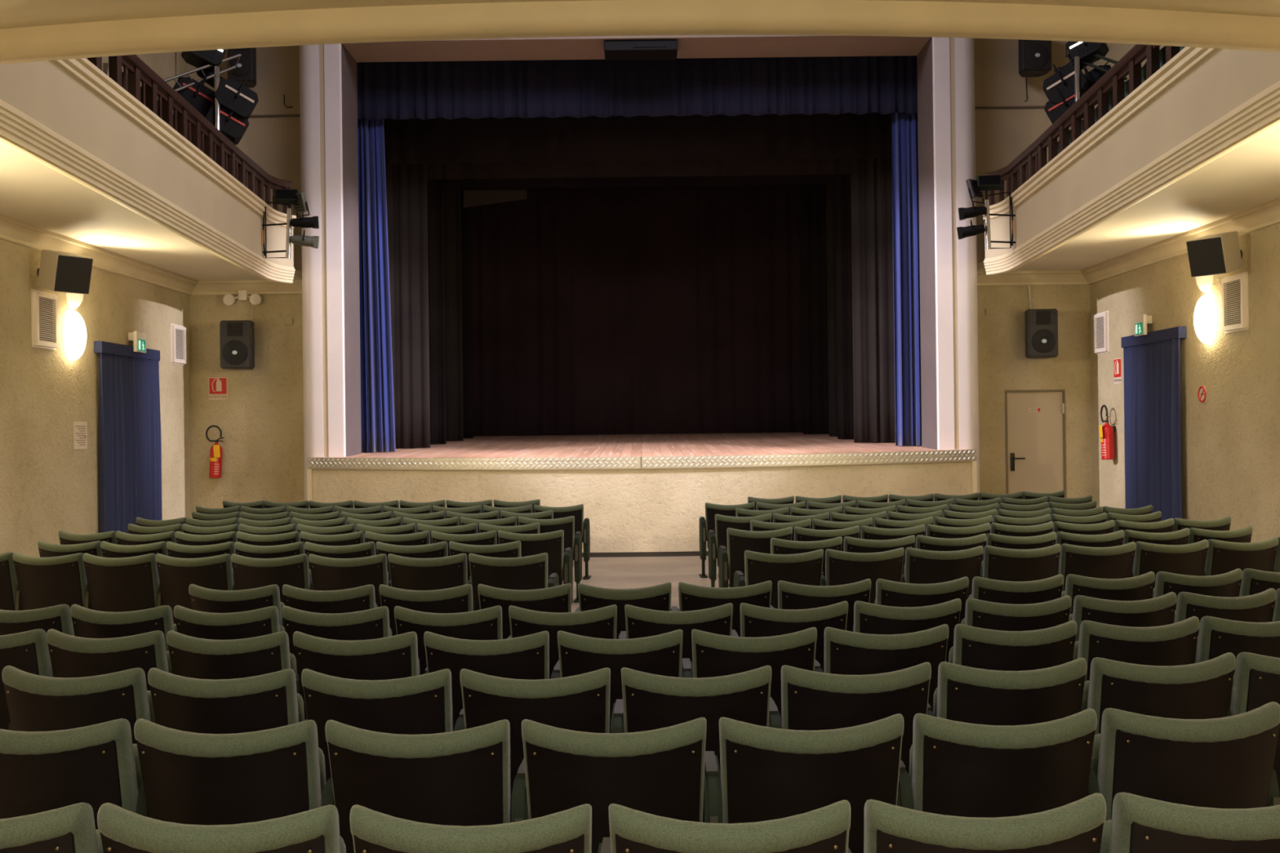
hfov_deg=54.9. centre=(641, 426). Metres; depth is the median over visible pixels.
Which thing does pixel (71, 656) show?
seat
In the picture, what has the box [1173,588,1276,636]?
seat
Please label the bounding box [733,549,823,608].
seat
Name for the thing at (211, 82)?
stage light
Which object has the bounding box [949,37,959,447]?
trim
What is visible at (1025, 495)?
seat
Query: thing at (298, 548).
seat
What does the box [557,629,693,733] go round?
seat
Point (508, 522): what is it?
seat
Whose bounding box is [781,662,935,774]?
seat
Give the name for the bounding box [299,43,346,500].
wall
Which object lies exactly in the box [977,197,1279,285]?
trim
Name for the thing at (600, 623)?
seat
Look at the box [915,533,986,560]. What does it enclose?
seat
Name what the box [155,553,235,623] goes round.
seat
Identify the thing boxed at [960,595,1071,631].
seat
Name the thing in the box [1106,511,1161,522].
seat
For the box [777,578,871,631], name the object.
seat
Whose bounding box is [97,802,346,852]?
seat
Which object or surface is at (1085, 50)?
stage light
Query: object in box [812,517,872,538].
seat
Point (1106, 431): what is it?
fire extinguisher
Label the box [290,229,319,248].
stage light
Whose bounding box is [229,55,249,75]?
grille
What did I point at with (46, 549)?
seat
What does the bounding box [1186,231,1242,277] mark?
speaker
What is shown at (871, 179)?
drape
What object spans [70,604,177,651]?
seat
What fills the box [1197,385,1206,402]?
no smoking sign
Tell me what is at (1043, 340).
cone
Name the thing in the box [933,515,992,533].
seat
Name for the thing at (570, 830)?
seat
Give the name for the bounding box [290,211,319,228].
stage light
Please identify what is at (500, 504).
seat
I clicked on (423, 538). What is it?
seat
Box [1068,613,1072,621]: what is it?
seat cushion
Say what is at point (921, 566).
seat
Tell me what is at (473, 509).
seat
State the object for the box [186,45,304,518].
wall
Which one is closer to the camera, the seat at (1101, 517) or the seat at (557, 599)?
the seat at (557, 599)
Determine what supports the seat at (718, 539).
on the floor
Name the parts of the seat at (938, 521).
backrest, panel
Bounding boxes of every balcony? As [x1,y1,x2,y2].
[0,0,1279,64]
[0,54,302,284]
[977,44,1279,275]
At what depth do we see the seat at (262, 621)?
5.69 m
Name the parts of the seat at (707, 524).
panel, backrest, panel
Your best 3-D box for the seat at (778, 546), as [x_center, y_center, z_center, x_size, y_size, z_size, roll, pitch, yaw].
[1.197,1.232,9.257,0.576,0.827,0.463,-1,0,-3]
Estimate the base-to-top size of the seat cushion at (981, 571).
0.419 m
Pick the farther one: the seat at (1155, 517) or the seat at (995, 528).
the seat at (1155, 517)
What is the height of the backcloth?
6.944 m
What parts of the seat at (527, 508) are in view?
panel, backrest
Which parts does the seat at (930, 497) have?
backrest, panel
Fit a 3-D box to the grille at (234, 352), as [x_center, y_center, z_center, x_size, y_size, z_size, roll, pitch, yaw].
[-5.707,-1.039,17.320,0.352,0.352,0.026,-1,0,0]
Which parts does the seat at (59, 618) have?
panel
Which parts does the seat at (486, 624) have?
backrest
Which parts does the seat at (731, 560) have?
panel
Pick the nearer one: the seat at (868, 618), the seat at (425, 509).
the seat at (868, 618)
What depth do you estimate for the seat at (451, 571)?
8.25 m
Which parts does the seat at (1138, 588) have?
panel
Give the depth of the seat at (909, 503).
13.54 m
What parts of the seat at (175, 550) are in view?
panel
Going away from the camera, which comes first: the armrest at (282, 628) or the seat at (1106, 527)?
the armrest at (282, 628)
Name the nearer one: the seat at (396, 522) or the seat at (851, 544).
the seat at (851, 544)
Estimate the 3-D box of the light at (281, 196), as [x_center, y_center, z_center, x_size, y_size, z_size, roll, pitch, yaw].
[-4.571,-2.956,15.901,0.357,0.199,0.167,-1,0,-11]
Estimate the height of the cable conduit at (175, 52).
0.751 m
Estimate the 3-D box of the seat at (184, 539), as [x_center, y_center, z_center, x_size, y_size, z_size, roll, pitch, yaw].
[-3.575,1.284,10.393,0.576,0.827,0.463,-1,0,10]
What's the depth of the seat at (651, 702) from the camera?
3.99 m
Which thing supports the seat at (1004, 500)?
on the floor
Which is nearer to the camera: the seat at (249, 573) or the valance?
the seat at (249, 573)
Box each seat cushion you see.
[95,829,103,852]
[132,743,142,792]
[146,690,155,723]
[166,651,172,673]
[173,623,177,631]
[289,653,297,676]
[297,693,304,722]
[309,568,311,582]
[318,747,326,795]
[933,688,937,716]
[980,560,982,575]
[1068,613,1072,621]
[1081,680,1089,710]
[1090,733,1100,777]
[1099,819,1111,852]
[1193,636,1198,663]
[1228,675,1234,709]
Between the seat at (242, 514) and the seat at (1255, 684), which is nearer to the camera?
the seat at (1255, 684)
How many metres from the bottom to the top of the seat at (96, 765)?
0.827 m
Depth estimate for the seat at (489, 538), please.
9.94 m
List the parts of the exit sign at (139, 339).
green panel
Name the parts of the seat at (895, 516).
backrest, panel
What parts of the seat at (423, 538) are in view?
panel, backrest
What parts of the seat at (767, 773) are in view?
armrest, panel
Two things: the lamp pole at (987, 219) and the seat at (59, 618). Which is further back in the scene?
the lamp pole at (987, 219)
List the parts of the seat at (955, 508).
panel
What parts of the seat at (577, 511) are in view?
panel, backrest, panel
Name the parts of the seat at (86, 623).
panel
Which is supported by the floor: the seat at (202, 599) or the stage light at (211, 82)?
the seat at (202, 599)
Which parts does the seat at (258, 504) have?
panel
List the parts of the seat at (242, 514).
panel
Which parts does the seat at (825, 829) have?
panel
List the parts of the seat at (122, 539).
panel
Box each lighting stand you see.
[163,53,241,131]
[1065,42,1127,102]
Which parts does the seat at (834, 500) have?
backrest, panel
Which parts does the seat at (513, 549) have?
backrest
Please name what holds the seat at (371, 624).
on the floor
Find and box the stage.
[306,431,977,557]
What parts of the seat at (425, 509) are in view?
panel, backrest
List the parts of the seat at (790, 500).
backrest, panel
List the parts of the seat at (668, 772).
armrest, panel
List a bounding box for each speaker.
[36,248,93,294]
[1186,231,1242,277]
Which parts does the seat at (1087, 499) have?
panel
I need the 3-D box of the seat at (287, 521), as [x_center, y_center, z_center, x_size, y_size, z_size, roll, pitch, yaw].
[-3.575,1.288,12.003,0.576,0.827,0.463,-1,0,10]
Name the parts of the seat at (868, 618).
backrest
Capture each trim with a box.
[0,213,302,295]
[319,44,328,455]
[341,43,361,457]
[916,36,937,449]
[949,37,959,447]
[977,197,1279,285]
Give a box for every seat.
[0,552,22,610]
[0,604,75,635]
[0,629,53,729]
[0,718,148,829]
[0,802,103,852]
[1,666,155,743]
[13,552,92,610]
[37,540,102,557]
[46,629,172,690]
[58,530,117,544]
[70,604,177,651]
[82,553,163,612]
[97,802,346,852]
[100,541,168,558]
[115,530,177,545]
[127,523,183,534]
[133,718,334,825]
[136,517,186,527]
[147,667,307,733]
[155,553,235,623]
[166,541,235,565]
[166,630,301,695]
[173,605,284,639]
[174,531,237,551]
[182,524,239,542]
[186,517,239,527]
[188,584,284,628]
[191,511,240,520]
[195,506,240,514]
[222,500,266,508]
[231,554,313,604]
[234,542,305,558]
[236,531,300,546]
[238,517,292,527]
[238,524,297,534]
[240,506,287,514]
[240,511,290,520]
[265,500,309,508]
[281,605,391,674]
[282,584,377,613]
[286,506,334,514]
[289,511,341,520]
[292,517,346,531]
[293,631,427,719]
[297,524,356,542]
[299,531,364,554]
[301,668,465,782]
[304,542,375,568]
[308,500,353,508]
[308,553,391,607]
[324,719,528,852]
[333,505,382,514]
[341,511,392,524]
[346,517,402,532]
[349,804,611,852]
[353,500,399,512]
[356,523,416,542]
[364,530,430,555]
[376,541,448,581]
[378,583,472,635]
[382,505,431,518]
[387,553,474,611]
[393,511,445,525]
[394,605,511,675]
[399,499,445,512]
[403,516,459,533]
[417,523,477,543]
[423,631,559,731]
[431,530,496,556]
[432,505,481,519]
[445,499,492,513]
[446,510,499,525]
[448,541,520,580]
[459,667,624,807]
[460,516,516,533]
[468,552,559,610]
[477,583,579,639]
[479,522,539,544]
[483,504,532,519]
[493,499,540,512]
[497,529,573,604]
[500,510,553,525]
[508,604,626,679]
[518,515,582,602]
[521,717,723,852]
[533,504,591,579]
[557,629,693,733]
[577,582,679,639]
[608,800,851,852]
[621,665,782,773]
[624,603,738,666]
[678,580,774,636]
[691,626,822,716]
[699,502,755,577]
[707,513,771,587]
[718,527,792,587]
[719,713,914,852]
[728,506,788,585]
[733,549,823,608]
[740,600,848,672]
[747,496,794,510]
[750,519,811,541]
[755,501,805,515]
[770,536,842,577]
[773,512,829,528]
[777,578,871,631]
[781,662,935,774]
[790,506,842,521]
[794,525,859,551]
[795,495,841,509]
[806,500,856,514]
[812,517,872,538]
[821,547,904,604]
[823,624,949,711]
[830,511,886,527]
[842,494,888,507]
[843,505,895,519]
[843,535,915,574]
[853,598,961,662]
[856,499,905,512]
[860,524,925,548]
[863,793,1106,852]
[873,516,933,536]
[874,576,968,624]
[887,510,942,524]
[888,493,933,506]
[896,504,947,517]
[901,546,983,599]
[906,498,954,507]
[909,708,1099,817]
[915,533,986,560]
[925,523,990,546]
[933,492,978,504]
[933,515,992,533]
[933,657,1087,725]
[942,509,997,523]
[947,502,999,512]
[948,620,1077,671]
[954,497,1001,506]
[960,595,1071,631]
[968,573,1063,604]
[977,491,1022,500]
[980,543,1061,582]
[986,531,1056,549]
[990,521,1053,537]
[992,514,1050,525]
[996,507,1050,518]
[998,502,1048,511]
[1000,496,1047,505]
[1021,490,1064,499]
[1047,494,1092,503]
[1048,500,1097,510]
[1049,506,1102,516]
[1049,512,1106,524]
[1052,520,1115,534]
[1055,529,1124,547]
[1057,542,1136,591]
[1061,571,1155,614]
[1068,591,1177,641]
[1072,616,1199,681]
[1081,652,1235,734]
[1090,702,1279,821]
[1099,792,1279,852]
[1102,505,1152,515]
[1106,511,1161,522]
[1113,518,1173,533]
[1122,528,1190,545]
[1131,539,1208,587]
[1151,568,1242,610]
[1172,516,1231,532]
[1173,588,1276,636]
[1187,525,1253,544]
[1193,616,1279,675]
[1203,537,1278,576]
[1228,652,1279,797]
[1239,568,1279,596]
[1271,588,1279,622]
[1273,537,1279,572]
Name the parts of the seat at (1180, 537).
panel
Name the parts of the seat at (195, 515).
panel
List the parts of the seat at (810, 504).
backrest, panel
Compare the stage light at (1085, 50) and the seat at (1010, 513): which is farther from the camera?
the stage light at (1085, 50)
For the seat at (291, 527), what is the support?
on the floor
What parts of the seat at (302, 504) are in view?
panel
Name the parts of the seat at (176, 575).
backrest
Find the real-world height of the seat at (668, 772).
0.827 m
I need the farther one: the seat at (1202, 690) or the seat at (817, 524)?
the seat at (817, 524)
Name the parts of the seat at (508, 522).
panel, backrest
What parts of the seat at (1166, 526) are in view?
panel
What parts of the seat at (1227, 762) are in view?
panel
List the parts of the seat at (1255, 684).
backrest, panel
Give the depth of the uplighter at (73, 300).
14.03 m
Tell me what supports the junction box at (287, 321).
attached to the wall at (260, 421)
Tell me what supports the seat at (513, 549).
on the floor
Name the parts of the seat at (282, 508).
panel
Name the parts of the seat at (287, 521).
panel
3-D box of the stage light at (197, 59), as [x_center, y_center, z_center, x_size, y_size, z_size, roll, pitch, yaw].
[-5.257,-4.511,14.812,0.453,0.417,0.486,-1,0,-30]
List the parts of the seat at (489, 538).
backrest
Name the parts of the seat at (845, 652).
backrest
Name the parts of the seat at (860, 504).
backrest, panel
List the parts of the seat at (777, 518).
backrest, panel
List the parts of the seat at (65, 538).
panel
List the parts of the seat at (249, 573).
backrest, panel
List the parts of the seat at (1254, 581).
panel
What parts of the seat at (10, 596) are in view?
panel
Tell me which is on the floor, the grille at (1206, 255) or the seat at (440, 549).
the seat at (440, 549)
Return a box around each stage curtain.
[357,118,395,452]
[891,111,921,445]
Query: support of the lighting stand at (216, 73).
on the floor
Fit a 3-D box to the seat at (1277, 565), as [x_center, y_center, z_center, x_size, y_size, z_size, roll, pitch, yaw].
[4.744,1.192,8.915,0.622,0.827,0.463,-1,0,-13]
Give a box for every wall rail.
[249,114,300,116]
[974,105,1044,108]
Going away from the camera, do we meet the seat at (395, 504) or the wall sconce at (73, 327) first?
the wall sconce at (73, 327)
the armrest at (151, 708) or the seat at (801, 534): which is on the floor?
the seat at (801, 534)
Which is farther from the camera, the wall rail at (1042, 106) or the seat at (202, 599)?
the wall rail at (1042, 106)
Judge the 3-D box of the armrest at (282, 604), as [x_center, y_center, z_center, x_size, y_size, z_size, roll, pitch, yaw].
[-2.172,1.178,6.846,0.425,0.419,0.138,-1,0,8]
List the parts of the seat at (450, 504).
panel, backrest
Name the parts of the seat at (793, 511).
backrest, panel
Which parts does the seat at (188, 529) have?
panel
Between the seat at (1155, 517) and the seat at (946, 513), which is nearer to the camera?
the seat at (1155, 517)
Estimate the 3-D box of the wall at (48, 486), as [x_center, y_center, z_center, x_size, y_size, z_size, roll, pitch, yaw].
[-6.608,-2.706,6.983,0.150,9.100,21.950,-1,0,0]
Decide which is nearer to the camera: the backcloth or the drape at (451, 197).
the drape at (451, 197)
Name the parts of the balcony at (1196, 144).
handrail, rail, moulding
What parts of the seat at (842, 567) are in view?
panel, backrest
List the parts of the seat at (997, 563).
panel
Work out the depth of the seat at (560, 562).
9.94 m
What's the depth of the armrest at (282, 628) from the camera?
5.90 m
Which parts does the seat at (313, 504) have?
panel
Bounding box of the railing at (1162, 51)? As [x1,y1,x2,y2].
[1057,45,1185,154]
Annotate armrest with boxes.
[280,601,284,622]
[280,625,284,631]
[339,835,346,852]
[909,744,912,782]
[948,646,953,663]
[1072,640,1079,660]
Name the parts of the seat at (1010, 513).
panel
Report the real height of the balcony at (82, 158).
1.397 m
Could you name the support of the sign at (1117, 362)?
attached to the wall at (1230, 440)
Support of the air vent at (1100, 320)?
in the wall at (1230, 440)
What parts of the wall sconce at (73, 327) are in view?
mounting plate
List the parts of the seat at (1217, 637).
panel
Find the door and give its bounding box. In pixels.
[1004,389,1066,497]
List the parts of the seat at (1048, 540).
panel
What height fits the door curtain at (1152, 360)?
2.770 m
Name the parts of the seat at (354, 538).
panel, backrest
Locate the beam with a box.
[342,35,930,62]
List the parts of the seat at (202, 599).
panel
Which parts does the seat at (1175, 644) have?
panel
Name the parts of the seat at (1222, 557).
panel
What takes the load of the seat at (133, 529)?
on the floor
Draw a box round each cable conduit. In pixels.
[175,52,176,82]
[1024,76,1027,101]
[1026,284,1031,309]
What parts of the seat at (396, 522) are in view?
panel, backrest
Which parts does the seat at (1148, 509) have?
panel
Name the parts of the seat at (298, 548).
panel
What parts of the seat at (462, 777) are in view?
panel, armrest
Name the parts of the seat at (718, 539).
panel, backrest, panel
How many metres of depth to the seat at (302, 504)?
14.78 m
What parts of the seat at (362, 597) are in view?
panel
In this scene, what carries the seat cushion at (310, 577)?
on the seat at (249, 573)
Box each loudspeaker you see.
[219,320,254,369]
[227,47,256,87]
[604,40,677,60]
[1017,39,1051,76]
[1024,308,1057,358]
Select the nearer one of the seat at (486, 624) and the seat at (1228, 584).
the seat at (486, 624)
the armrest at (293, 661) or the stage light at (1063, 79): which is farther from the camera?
the stage light at (1063, 79)
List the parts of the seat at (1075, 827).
panel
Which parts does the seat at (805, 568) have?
panel, armrest, backrest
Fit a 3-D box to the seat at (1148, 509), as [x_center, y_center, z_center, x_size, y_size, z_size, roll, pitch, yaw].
[4.744,1.189,12.225,0.622,0.827,0.463,-1,0,-13]
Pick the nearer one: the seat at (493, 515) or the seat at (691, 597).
the seat at (691, 597)
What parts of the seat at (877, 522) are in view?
backrest, panel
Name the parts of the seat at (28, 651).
panel, backrest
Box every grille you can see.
[53,254,93,293]
[222,340,248,364]
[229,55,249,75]
[1025,43,1048,67]
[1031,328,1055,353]
[1186,236,1226,276]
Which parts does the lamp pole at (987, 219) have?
extension rod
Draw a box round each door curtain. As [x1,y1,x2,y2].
[93,341,162,533]
[1120,326,1186,521]
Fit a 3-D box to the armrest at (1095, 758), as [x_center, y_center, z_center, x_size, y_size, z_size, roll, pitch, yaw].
[1.495,1.091,3.572,0.425,0.419,0.138,-1,0,-6]
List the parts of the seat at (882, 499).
backrest, panel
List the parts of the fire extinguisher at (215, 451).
valve handle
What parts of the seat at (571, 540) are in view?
panel, backrest, panel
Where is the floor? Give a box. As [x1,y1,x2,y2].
[562,555,729,612]
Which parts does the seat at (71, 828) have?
panel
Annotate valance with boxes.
[356,55,917,119]
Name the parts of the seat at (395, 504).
panel, backrest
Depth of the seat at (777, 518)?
11.55 m
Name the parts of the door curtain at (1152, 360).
curtain panel, curtain panel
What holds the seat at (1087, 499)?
on the floor
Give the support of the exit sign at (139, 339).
attached to the wall at (48, 486)
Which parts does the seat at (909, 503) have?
panel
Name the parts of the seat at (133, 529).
panel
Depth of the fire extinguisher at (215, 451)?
17.62 m
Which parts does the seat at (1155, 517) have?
panel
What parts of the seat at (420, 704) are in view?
backrest, panel, armrest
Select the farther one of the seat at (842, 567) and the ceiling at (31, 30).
the seat at (842, 567)
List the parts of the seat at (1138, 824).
panel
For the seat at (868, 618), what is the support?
on the floor
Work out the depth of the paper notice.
14.28 m
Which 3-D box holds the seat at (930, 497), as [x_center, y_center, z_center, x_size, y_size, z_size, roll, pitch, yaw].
[3.179,1.214,14.806,0.594,0.827,0.463,-1,0,-8]
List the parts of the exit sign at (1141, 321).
green panel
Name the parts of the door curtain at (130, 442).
curtain panel, curtain panel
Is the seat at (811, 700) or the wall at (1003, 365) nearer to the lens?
the seat at (811, 700)
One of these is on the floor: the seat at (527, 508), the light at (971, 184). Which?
the seat at (527, 508)
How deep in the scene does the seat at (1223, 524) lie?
10.40 m
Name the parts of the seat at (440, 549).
backrest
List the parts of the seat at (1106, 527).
panel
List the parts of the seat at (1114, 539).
panel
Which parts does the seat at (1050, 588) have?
panel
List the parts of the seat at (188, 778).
panel, panel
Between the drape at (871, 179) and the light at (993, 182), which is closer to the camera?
the light at (993, 182)
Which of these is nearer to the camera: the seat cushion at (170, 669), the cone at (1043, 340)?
the seat cushion at (170, 669)
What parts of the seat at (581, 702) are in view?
backrest, panel, armrest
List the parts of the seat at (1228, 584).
backrest, panel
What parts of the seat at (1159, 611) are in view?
panel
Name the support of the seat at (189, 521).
on the floor
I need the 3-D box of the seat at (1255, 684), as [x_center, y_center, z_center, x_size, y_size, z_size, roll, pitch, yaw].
[2.297,1.179,4.376,0.548,0.827,0.463,-1,0,-9]
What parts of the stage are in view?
corner trim, edge plate, skirting, corner trim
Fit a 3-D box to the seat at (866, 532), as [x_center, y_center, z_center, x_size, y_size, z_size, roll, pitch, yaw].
[2.025,1.216,10.188,0.576,0.827,0.463,-1,0,-5]
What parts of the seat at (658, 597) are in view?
backrest, armrest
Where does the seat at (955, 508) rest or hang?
on the floor
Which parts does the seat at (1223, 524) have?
panel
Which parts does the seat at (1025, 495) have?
panel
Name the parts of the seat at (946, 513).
backrest, panel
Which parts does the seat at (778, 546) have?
backrest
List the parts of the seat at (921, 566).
panel, backrest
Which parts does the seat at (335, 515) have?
panel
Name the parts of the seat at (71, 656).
panel, backrest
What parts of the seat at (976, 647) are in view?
panel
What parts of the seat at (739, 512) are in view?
backrest, panel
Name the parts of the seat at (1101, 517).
panel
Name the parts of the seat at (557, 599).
backrest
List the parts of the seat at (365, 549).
backrest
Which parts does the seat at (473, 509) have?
panel, backrest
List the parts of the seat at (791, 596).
backrest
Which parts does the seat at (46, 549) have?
panel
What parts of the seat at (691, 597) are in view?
backrest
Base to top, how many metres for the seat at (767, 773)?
0.827 m
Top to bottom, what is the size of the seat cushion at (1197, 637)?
0.419 m
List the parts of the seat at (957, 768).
panel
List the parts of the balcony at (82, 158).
moulding, rail, handrail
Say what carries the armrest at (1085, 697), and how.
on the seat at (1202, 690)
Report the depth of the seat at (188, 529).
11.04 m
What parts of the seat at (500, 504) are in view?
panel, backrest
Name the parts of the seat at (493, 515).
panel, backrest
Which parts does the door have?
handle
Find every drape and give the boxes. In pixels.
[383,112,892,164]
[385,163,430,448]
[426,178,446,444]
[443,188,463,440]
[826,184,837,436]
[834,173,853,439]
[850,157,895,442]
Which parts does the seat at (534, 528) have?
panel, backrest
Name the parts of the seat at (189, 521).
panel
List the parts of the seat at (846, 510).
backrest, panel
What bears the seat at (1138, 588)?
on the floor
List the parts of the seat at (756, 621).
backrest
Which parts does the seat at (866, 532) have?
backrest, panel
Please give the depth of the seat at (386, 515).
12.54 m
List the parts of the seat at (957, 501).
panel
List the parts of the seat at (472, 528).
panel, backrest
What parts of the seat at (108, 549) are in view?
panel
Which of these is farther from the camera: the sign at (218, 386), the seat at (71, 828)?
the sign at (218, 386)
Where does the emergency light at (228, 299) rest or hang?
attached to the wall at (260, 421)
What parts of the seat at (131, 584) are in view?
panel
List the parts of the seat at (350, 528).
panel, backrest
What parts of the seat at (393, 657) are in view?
backrest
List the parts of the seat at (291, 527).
panel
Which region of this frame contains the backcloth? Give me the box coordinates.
[471,184,803,435]
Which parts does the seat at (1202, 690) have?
panel, panel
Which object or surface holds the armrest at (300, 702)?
on the seat at (271, 700)
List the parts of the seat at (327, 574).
backrest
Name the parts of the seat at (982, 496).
panel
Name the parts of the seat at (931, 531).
backrest, panel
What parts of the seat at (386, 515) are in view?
panel, backrest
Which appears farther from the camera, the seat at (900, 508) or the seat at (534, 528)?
the seat at (900, 508)
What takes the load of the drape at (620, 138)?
hanging from the ceiling
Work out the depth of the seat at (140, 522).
12.00 m
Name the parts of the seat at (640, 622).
backrest, armrest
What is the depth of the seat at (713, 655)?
4.81 m
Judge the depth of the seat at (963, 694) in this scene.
4.04 m
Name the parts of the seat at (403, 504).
panel, backrest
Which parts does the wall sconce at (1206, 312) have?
mounting plate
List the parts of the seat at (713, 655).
backrest, armrest, panel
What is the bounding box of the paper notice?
[73,421,87,449]
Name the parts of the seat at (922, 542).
backrest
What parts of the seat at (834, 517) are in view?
backrest, panel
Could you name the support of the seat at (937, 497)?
on the floor
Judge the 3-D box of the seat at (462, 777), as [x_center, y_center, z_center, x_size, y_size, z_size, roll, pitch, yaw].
[-0.564,1.201,3.447,0.548,0.827,0.463,-1,0,3]
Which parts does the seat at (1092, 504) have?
panel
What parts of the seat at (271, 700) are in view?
panel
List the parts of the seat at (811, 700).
backrest, panel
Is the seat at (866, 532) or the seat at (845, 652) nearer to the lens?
the seat at (845, 652)
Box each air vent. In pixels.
[31,288,58,350]
[169,323,186,365]
[1093,311,1109,354]
[1221,271,1248,333]
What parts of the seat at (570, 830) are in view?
panel, panel, armrest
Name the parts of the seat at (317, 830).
panel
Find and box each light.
[173,75,214,116]
[181,48,226,71]
[195,66,224,88]
[204,103,248,145]
[212,76,258,119]
[222,289,261,305]
[272,189,298,204]
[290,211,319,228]
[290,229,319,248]
[293,192,310,217]
[956,219,985,239]
[958,201,986,220]
[965,178,984,204]
[977,174,1003,191]
[1042,63,1089,104]
[1044,87,1084,124]
[1053,53,1091,72]
[1066,40,1109,66]
[1083,64,1112,105]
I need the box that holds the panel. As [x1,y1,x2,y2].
[462,187,527,207]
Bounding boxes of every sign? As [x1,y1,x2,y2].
[128,330,146,352]
[208,377,227,399]
[1113,357,1121,383]
[1134,314,1151,336]
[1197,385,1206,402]
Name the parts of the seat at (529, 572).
panel, armrest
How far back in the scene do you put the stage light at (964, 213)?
15.87 m
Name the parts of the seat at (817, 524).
backrest, panel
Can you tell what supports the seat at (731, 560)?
on the floor
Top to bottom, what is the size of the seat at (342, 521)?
0.827 m
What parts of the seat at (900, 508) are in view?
backrest, panel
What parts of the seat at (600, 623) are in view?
backrest, armrest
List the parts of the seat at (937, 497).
panel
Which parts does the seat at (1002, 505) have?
panel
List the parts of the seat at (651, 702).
backrest, armrest, panel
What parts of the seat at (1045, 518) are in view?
panel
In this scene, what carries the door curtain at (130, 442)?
attached to the wall at (48, 486)
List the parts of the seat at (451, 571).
panel, backrest, panel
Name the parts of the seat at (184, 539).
panel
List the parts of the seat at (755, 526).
backrest, panel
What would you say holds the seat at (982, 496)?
on the floor
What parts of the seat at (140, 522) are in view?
panel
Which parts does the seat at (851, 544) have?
backrest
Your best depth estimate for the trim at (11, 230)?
15.48 m
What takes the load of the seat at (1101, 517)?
on the floor
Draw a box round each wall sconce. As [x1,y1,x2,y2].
[62,309,86,361]
[1193,293,1217,345]
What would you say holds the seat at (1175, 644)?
on the floor
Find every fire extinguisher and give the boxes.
[205,425,223,478]
[1098,404,1115,459]
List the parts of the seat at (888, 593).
backrest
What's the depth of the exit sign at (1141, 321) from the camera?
15.65 m
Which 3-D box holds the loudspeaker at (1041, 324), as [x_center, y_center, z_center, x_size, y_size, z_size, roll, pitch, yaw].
[5.653,-1.315,17.553,0.420,0.680,0.499,-1,0,0]
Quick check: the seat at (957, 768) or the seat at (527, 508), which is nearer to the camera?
the seat at (957, 768)
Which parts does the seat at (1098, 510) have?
panel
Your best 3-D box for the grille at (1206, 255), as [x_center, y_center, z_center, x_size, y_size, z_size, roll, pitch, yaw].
[6.012,-1.804,13.135,0.016,0.384,0.384,-17,9,-34]
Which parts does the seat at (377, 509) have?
panel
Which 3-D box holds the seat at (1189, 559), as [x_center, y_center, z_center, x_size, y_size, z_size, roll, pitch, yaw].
[3.649,1.206,8.701,0.576,0.827,0.463,-1,0,-10]
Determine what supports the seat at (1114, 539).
on the floor
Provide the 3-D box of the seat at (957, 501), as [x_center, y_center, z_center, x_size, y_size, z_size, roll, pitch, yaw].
[3.703,1.206,13.840,0.586,0.827,0.463,-1,0,-10]
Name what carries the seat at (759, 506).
on the floor
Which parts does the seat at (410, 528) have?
panel, backrest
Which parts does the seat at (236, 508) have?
panel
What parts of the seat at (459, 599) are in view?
backrest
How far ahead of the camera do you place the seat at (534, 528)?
10.73 m
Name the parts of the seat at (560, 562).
panel, backrest, panel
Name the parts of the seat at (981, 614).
panel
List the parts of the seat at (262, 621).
panel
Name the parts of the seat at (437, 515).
panel, backrest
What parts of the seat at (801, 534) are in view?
backrest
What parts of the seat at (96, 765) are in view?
panel, panel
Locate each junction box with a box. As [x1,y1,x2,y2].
[284,317,293,324]
[985,308,994,315]
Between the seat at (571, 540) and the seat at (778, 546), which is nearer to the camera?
the seat at (778, 546)
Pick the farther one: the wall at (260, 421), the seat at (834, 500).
the wall at (260, 421)
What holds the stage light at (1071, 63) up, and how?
attached to the lighting stand at (1077, 59)
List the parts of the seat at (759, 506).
backrest, panel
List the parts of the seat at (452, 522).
panel, backrest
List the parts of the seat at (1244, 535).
panel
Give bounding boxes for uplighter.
[66,293,83,309]
[1195,275,1213,293]
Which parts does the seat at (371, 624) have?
backrest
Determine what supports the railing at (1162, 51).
attached to the balcony at (1196, 144)
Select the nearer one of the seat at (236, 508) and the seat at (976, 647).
the seat at (976, 647)
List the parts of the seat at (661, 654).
backrest, armrest, panel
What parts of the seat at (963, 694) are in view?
panel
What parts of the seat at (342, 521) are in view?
panel, backrest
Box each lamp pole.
[262,201,292,258]
[983,188,1015,249]
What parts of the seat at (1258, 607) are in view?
panel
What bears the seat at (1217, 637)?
on the floor
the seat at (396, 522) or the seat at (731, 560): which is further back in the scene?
the seat at (396, 522)
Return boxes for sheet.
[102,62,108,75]
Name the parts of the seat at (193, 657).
panel, backrest, panel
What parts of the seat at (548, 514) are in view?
panel, backrest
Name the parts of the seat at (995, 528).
panel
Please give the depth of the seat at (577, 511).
13.39 m
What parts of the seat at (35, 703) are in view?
panel, panel, backrest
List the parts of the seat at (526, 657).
backrest, panel, armrest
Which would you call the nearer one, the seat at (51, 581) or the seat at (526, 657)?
the seat at (526, 657)
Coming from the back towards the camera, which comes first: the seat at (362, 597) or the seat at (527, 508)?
the seat at (527, 508)
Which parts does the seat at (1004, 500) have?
panel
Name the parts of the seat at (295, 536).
panel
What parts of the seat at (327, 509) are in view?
panel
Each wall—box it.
[0,51,191,557]
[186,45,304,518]
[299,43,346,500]
[932,36,979,499]
[973,38,1093,501]
[1087,42,1279,542]

